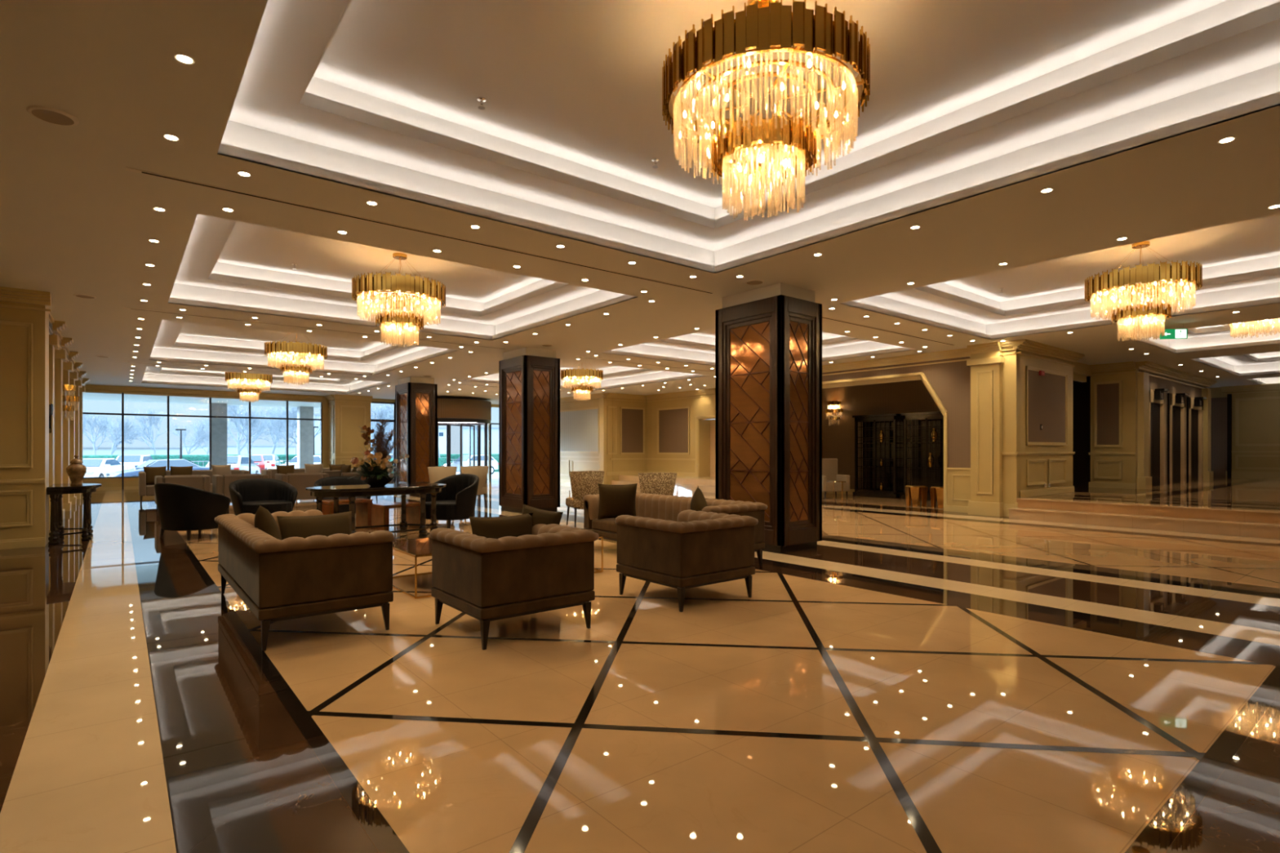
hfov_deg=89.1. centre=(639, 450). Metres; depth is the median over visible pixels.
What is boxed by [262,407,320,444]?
bare tree
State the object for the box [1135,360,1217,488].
wall
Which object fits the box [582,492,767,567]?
sofa
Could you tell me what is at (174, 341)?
tray
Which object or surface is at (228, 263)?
tray
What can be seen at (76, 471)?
urn
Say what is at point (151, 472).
throw cushion
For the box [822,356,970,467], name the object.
wall
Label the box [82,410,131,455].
bare tree
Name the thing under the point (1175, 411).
door
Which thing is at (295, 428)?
bare tree
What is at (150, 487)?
seat cushion
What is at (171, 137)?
recessed light
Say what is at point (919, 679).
floor
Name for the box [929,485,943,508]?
stool
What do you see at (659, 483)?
armchair
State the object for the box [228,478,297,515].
tub chair
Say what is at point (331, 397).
trim
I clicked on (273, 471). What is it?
cushion
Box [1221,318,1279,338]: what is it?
ceiling lamp
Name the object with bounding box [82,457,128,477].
car
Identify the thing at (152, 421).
bare tree
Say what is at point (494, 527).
throw cushion
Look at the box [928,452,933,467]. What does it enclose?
vase
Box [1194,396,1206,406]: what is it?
indicator
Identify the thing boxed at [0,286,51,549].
wall
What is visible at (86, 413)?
window
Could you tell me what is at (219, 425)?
post
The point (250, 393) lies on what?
chandelier
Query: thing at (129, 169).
ceiling vent
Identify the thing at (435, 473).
dining chair
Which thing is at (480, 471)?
dining chair
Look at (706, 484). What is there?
floor
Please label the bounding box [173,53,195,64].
recessed light
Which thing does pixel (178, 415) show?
window
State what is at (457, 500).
tub chair
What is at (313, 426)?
street lamp
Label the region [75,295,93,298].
grille
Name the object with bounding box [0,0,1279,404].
ceiling
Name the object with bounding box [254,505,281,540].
throw cushion
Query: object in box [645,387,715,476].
wall
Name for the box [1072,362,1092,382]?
wall
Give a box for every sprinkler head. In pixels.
[477,96,485,109]
[651,157,658,168]
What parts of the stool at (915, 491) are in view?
leg, leg, leg, leg, leg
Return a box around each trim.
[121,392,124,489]
[324,394,333,467]
[822,342,1004,516]
[822,372,947,511]
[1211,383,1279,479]
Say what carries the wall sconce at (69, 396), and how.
attached to the wall at (65, 438)
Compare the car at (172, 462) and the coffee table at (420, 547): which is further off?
the car at (172, 462)
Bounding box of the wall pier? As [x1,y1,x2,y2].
[328,399,334,464]
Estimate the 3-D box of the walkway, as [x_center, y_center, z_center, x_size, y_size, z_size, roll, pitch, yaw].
[-11.703,1.540,30.602,100.000,0.320,4.600,0,0,-39]
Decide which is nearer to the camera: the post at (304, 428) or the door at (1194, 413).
the door at (1194, 413)
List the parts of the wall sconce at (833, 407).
plate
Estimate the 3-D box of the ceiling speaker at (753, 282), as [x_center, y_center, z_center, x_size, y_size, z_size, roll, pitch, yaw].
[1.503,-2.204,8.520,0.260,0.012,0.260,0,0,-39]
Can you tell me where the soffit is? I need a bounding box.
[82,392,320,408]
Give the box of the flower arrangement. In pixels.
[350,418,408,486]
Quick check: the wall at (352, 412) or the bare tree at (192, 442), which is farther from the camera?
the bare tree at (192, 442)
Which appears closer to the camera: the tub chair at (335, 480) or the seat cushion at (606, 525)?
the seat cushion at (606, 525)
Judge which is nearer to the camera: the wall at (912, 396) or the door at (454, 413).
the wall at (912, 396)
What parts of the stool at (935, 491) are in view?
leg, leg, leg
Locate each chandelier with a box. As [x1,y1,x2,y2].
[225,371,272,402]
[264,333,327,385]
[351,252,445,346]
[560,362,603,400]
[662,0,870,220]
[1084,240,1202,341]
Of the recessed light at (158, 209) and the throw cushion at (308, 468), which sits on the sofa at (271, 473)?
the throw cushion at (308, 468)
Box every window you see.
[82,392,121,478]
[124,394,168,477]
[168,395,210,470]
[210,397,249,471]
[249,400,287,474]
[287,400,322,465]
[370,401,395,481]
[468,422,498,479]
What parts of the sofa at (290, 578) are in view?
leg, leg, rail, leg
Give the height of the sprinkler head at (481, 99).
0.074 m
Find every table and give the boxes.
[46,483,101,545]
[306,483,446,537]
[321,497,373,528]
[371,502,420,530]
[392,533,603,599]
[832,480,845,501]
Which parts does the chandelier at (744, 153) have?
frame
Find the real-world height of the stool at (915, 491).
0.500 m
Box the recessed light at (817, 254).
[813,253,822,256]
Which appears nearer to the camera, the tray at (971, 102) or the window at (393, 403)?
the tray at (971, 102)
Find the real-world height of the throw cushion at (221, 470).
0.470 m
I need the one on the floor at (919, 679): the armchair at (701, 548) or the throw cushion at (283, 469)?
the armchair at (701, 548)
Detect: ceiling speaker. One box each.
[26,105,79,126]
[73,293,97,298]
[744,279,764,284]
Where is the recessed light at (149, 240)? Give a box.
[148,239,159,242]
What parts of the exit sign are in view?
panel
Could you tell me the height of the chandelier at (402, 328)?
1.337 m
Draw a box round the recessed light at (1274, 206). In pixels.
[1267,204,1279,208]
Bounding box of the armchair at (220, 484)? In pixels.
[212,473,268,502]
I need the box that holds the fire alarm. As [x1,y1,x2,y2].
[1038,370,1044,375]
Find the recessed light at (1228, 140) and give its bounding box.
[1217,136,1235,143]
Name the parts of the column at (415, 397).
mirror panel, mirror panel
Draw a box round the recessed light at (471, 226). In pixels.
[470,225,480,228]
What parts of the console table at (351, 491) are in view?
leg, leg, leg, leg, leg, leg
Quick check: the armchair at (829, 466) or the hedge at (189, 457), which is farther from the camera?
the hedge at (189, 457)
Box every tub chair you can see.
[154,483,231,540]
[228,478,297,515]
[314,475,371,513]
[425,473,479,528]
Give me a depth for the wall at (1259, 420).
21.98 m
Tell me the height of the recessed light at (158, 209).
0.007 m
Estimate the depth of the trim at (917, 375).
15.15 m
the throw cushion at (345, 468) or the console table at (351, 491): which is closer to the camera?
the console table at (351, 491)
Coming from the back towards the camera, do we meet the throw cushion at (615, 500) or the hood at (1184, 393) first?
the hood at (1184, 393)
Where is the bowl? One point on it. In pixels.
(372, 481)
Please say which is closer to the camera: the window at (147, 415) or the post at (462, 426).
the window at (147, 415)
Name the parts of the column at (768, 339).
mirror panel, mirror panel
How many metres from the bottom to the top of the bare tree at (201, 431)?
5.680 m
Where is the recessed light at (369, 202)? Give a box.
[365,200,377,205]
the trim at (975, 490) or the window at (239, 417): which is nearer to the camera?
the trim at (975, 490)
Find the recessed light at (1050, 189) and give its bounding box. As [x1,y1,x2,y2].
[1040,187,1053,193]
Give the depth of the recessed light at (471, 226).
6.43 m
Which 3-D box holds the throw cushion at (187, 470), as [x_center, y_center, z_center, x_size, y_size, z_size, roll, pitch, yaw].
[-12.099,0.645,17.150,0.500,0.470,0.176,0,0,-27]
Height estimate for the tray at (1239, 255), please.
0.678 m
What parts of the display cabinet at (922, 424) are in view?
lattice door, cornice, lattice door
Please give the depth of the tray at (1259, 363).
18.63 m
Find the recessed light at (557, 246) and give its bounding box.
[555,244,564,248]
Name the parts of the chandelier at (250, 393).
frame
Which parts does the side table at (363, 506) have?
panel leg, panel leg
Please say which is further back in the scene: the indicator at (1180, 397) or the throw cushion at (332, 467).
the throw cushion at (332, 467)
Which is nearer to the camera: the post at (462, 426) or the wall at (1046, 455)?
the wall at (1046, 455)
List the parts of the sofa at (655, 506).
rail, leg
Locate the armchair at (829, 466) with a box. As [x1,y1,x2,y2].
[822,458,849,498]
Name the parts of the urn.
lid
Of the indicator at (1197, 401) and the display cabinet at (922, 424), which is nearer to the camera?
the display cabinet at (922, 424)
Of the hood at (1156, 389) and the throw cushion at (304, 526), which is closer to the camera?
the throw cushion at (304, 526)
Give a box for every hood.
[1155,388,1168,391]
[1176,392,1189,395]
[1194,396,1206,399]
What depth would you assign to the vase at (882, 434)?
18.74 m
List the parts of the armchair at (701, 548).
leg, leg, rail, leg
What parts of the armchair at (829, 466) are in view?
arm, backrest, seat, arm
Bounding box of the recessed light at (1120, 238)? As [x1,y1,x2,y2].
[1115,237,1128,240]
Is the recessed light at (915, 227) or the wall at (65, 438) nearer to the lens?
the recessed light at (915, 227)
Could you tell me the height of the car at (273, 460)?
1.538 m
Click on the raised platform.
(1237, 507)
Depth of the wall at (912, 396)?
19.84 m
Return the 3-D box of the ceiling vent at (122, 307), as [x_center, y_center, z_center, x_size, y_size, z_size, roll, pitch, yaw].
[-5.467,-2.208,12.086,6.500,0.006,0.068,0,0,-39]
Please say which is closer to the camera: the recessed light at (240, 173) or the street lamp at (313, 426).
the recessed light at (240, 173)
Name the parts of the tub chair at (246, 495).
seat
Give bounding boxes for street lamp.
[175,429,186,458]
[313,426,318,455]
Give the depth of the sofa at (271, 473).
18.77 m
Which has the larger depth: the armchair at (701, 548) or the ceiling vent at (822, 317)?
the ceiling vent at (822, 317)
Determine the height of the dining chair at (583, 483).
1.001 m
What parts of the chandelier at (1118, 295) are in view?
frame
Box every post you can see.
[211,403,226,470]
[297,406,313,468]
[462,426,462,466]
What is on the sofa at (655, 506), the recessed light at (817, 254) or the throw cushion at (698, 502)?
the throw cushion at (698, 502)
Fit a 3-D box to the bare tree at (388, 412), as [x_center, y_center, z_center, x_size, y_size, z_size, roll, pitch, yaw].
[-25.884,-1.444,65.061,6.374,6.634,4.098,0,0,-21]
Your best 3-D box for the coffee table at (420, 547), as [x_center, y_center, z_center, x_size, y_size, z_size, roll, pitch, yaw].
[-1.575,1.150,7.003,2.098,0.400,1.118,0,0,-39]
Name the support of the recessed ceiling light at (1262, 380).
on the ceiling
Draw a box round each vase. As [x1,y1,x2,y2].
[878,430,884,442]
[880,482,883,490]
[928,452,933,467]
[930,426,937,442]
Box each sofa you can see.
[138,469,249,503]
[214,509,393,650]
[261,467,352,479]
[321,470,377,503]
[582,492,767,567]
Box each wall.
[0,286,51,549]
[48,311,89,530]
[82,384,498,490]
[333,394,373,471]
[560,392,612,484]
[606,392,646,480]
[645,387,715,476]
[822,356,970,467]
[822,379,940,494]
[1000,340,1022,516]
[1013,338,1084,507]
[1072,361,1138,488]
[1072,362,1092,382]
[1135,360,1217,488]
[1206,386,1279,471]
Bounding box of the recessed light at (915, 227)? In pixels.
[909,225,920,229]
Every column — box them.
[395,376,437,495]
[498,346,559,513]
[715,282,822,553]
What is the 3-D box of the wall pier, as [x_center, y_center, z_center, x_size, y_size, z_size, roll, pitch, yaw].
[-11.935,-0.430,26.636,1.360,3.560,1.300,0,0,-39]
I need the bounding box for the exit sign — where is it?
[1160,323,1187,339]
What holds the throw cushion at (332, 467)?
on the sofa at (271, 473)
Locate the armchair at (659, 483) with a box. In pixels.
[638,471,676,495]
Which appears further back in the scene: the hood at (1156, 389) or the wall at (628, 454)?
the wall at (628, 454)
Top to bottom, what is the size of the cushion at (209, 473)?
0.370 m
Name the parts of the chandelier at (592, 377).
frame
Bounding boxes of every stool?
[905,484,927,506]
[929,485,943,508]
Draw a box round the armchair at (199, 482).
[154,475,210,515]
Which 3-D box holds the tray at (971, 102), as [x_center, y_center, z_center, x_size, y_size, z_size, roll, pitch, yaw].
[0.782,-2.551,4.118,5.590,0.678,6.410,0,0,-39]
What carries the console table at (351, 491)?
on the floor at (919, 679)
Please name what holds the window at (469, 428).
in the wall at (130, 483)
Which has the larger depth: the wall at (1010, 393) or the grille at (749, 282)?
the wall at (1010, 393)
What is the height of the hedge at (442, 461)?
1.300 m
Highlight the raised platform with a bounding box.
[1008,477,1279,539]
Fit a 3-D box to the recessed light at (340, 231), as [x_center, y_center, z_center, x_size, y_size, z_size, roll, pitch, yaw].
[-3.013,-2.209,6.581,0.100,0.007,0.100,0,0,-39]
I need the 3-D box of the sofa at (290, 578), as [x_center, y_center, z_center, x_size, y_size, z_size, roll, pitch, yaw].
[-2.930,0.976,5.507,0.914,0.749,2.360,0,0,-39]
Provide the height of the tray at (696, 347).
0.678 m
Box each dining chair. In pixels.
[427,466,457,483]
[460,466,488,508]
[565,470,604,527]
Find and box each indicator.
[1154,388,1168,399]
[1175,392,1189,403]
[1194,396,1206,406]
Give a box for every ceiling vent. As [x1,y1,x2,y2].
[122,306,505,349]
[122,361,383,379]
[125,166,713,293]
[448,383,564,391]
[575,356,715,372]
[822,316,955,345]
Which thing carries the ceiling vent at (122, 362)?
in the ceiling
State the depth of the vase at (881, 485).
18.76 m
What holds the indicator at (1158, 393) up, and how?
attached to the wall at (1151, 376)
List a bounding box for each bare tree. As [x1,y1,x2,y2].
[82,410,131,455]
[97,415,146,455]
[125,408,178,454]
[169,421,208,454]
[182,421,233,454]
[202,404,275,454]
[226,405,275,454]
[257,407,297,454]
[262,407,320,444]
[264,407,297,454]
[370,404,393,453]
[370,404,393,459]
[379,404,440,457]
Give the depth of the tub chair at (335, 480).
12.89 m
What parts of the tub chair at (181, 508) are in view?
leg, leg, seat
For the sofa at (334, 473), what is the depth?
17.67 m
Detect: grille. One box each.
[31,109,74,124]
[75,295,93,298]
[746,280,762,284]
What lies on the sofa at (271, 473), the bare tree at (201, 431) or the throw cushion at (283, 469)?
the throw cushion at (283, 469)
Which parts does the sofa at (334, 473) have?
frame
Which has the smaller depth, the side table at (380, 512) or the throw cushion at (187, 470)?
the side table at (380, 512)
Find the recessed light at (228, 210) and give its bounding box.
[221,207,234,212]
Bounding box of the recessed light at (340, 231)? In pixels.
[337,230,347,234]
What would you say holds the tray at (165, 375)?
on the ceiling
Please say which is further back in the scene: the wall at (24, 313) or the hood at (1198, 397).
the hood at (1198, 397)
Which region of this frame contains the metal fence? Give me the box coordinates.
[191,460,289,464]
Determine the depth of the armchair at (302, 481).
15.14 m
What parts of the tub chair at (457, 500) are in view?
leg, seat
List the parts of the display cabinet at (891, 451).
lattice door, cornice, lattice door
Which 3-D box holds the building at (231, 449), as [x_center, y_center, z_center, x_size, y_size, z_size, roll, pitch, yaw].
[-88.465,0.300,143.992,20.600,3.100,8.600,0,0,0]
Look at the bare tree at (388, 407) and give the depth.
53.75 m
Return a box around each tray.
[141,366,391,393]
[149,320,457,375]
[168,213,637,340]
[217,0,1279,273]
[462,360,707,390]
[600,328,914,365]
[839,213,1279,339]
[1129,324,1279,353]
[1191,351,1279,376]
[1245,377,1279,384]
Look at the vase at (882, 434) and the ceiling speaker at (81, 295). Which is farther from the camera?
the vase at (882, 434)
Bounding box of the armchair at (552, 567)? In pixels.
[429,524,599,650]
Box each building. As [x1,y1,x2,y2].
[82,446,182,455]
[182,444,296,454]
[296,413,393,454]
[438,426,498,453]
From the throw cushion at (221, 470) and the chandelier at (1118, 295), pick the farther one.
the throw cushion at (221, 470)
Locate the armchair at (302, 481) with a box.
[275,472,328,500]
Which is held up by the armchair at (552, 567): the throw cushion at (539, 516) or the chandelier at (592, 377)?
the throw cushion at (539, 516)
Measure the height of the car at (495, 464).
1.538 m
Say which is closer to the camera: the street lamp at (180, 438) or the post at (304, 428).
the post at (304, 428)
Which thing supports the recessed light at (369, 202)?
in the ceiling
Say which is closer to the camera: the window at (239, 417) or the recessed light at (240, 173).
the recessed light at (240, 173)
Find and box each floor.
[0,478,1279,852]
[611,474,715,493]
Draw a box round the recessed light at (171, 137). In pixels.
[162,133,179,141]
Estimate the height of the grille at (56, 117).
0.004 m
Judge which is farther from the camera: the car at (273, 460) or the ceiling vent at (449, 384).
the car at (273, 460)
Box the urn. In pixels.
[66,454,86,485]
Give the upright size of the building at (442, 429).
6.300 m
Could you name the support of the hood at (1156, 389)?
attached to the indicator at (1158, 393)
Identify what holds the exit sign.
hanging from the ceiling
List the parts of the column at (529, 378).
mirror panel, mirror panel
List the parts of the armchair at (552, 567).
leg, leg, rail, leg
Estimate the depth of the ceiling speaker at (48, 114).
4.28 m
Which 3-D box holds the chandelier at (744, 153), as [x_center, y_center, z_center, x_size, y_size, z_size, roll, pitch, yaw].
[0.784,-2.191,4.139,1.286,1.337,1.284,0,0,34]
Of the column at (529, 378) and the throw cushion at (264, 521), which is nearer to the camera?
the throw cushion at (264, 521)
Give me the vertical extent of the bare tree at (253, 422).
6.926 m
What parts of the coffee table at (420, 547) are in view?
leg, leg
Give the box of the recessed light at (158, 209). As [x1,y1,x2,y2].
[152,207,165,211]
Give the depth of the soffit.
25.53 m
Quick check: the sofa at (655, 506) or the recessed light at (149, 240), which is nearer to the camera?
the recessed light at (149, 240)
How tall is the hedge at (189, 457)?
1.500 m
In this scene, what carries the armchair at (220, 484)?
on the floor at (919, 679)
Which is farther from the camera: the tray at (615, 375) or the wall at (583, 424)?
the wall at (583, 424)
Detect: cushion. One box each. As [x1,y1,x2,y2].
[143,466,166,484]
[146,483,212,495]
[148,469,239,484]
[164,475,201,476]
[169,466,192,475]
[211,464,231,475]
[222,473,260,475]
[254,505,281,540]
[267,467,329,479]
[275,464,294,474]
[276,511,352,540]
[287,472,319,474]
[304,463,323,472]
[328,464,345,471]
[339,464,351,475]
[351,466,358,472]
[469,512,533,538]
[521,503,563,526]
[591,518,654,533]
[597,483,637,519]
[690,486,707,511]
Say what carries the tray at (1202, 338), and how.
on the ceiling
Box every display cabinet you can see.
[852,413,903,498]
[901,411,943,501]
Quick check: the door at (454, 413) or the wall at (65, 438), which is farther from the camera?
the door at (454, 413)
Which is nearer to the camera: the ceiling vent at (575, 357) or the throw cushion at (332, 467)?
the ceiling vent at (575, 357)
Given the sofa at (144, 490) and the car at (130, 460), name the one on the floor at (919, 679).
the sofa at (144, 490)
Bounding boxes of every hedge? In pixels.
[82,453,498,466]
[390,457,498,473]
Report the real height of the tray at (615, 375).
0.678 m
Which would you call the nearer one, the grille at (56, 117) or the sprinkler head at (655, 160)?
the grille at (56, 117)
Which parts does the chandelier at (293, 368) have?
frame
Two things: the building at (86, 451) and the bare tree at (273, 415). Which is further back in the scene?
the building at (86, 451)
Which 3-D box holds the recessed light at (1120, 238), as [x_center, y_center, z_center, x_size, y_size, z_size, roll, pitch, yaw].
[5.032,-2.209,6.786,0.100,0.007,0.100,0,0,-39]
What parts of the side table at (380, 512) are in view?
panel leg, panel leg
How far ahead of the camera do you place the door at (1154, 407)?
17.51 m
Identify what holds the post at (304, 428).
on the walkway
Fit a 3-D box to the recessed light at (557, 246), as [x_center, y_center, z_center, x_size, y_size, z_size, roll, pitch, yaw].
[-0.860,-2.209,7.037,0.100,0.007,0.100,0,0,-39]
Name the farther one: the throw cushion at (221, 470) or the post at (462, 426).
the post at (462, 426)
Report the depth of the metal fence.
51.26 m
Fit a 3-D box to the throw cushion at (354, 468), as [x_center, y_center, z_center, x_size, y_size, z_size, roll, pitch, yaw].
[-7.527,0.615,17.151,0.176,0.470,0.500,0,0,-29]
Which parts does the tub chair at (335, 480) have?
seat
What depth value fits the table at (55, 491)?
9.68 m
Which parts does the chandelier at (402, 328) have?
frame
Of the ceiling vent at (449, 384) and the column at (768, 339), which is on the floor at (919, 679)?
the column at (768, 339)
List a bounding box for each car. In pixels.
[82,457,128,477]
[104,458,208,476]
[115,454,152,469]
[205,456,260,474]
[237,455,269,473]
[252,454,283,469]
[271,455,320,468]
[441,454,498,474]
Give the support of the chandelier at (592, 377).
hanging from the ceiling
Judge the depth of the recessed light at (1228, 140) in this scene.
4.62 m
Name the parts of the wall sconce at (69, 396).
plate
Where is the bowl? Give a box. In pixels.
[360,475,394,486]
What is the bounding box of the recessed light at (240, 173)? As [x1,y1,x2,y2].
[236,171,251,177]
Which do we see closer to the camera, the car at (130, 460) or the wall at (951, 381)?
the wall at (951, 381)
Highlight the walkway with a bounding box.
[487,475,498,479]
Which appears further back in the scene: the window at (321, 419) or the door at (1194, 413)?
the window at (321, 419)
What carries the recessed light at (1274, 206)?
in the ceiling
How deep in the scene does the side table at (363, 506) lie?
11.25 m
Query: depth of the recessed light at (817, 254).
7.34 m
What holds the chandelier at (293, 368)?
hanging from the ceiling
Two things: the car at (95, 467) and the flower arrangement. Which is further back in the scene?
the car at (95, 467)
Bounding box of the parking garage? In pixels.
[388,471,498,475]
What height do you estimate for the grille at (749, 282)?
0.004 m
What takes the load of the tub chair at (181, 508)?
on the floor at (919, 679)
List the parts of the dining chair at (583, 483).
leg, seat, leg, backrest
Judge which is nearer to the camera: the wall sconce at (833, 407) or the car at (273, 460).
the wall sconce at (833, 407)
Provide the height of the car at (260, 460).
1.538 m
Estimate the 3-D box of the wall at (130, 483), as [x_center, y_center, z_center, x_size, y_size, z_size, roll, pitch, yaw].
[-12.556,-0.530,26.748,15.950,3.760,0.350,0,0,-39]
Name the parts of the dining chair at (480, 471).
backrest, seat, leg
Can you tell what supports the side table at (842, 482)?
on the floor at (919, 679)
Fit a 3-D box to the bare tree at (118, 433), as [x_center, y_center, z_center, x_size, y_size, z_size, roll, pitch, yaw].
[-59.735,-1.098,75.043,4.479,5.923,4.218,0,0,-39]
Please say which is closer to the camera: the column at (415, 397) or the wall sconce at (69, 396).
the wall sconce at (69, 396)
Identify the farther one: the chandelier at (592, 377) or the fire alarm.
the chandelier at (592, 377)
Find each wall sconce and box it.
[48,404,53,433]
[62,384,79,420]
[825,400,843,426]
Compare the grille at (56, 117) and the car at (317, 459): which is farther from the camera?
the car at (317, 459)
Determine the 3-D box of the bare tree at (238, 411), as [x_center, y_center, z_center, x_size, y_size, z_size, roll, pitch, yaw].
[-41.878,-1.560,69.838,5.025,6.871,7.011,0,0,-39]
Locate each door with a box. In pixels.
[437,398,491,482]
[1150,402,1159,486]
[1172,406,1180,484]
[1191,408,1198,481]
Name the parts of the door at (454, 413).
post, wing glass, post, post, post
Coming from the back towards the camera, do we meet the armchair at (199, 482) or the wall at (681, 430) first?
the wall at (681, 430)
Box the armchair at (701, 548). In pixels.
[614,510,758,612]
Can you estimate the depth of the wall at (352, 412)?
26.05 m
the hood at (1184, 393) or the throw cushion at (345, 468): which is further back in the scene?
the hood at (1184, 393)
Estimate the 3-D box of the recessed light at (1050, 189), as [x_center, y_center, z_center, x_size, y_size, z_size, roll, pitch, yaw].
[3.455,-2.209,5.523,0.100,0.007,0.100,0,0,-39]
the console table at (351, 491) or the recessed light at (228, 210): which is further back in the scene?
the console table at (351, 491)
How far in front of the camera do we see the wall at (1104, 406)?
16.69 m

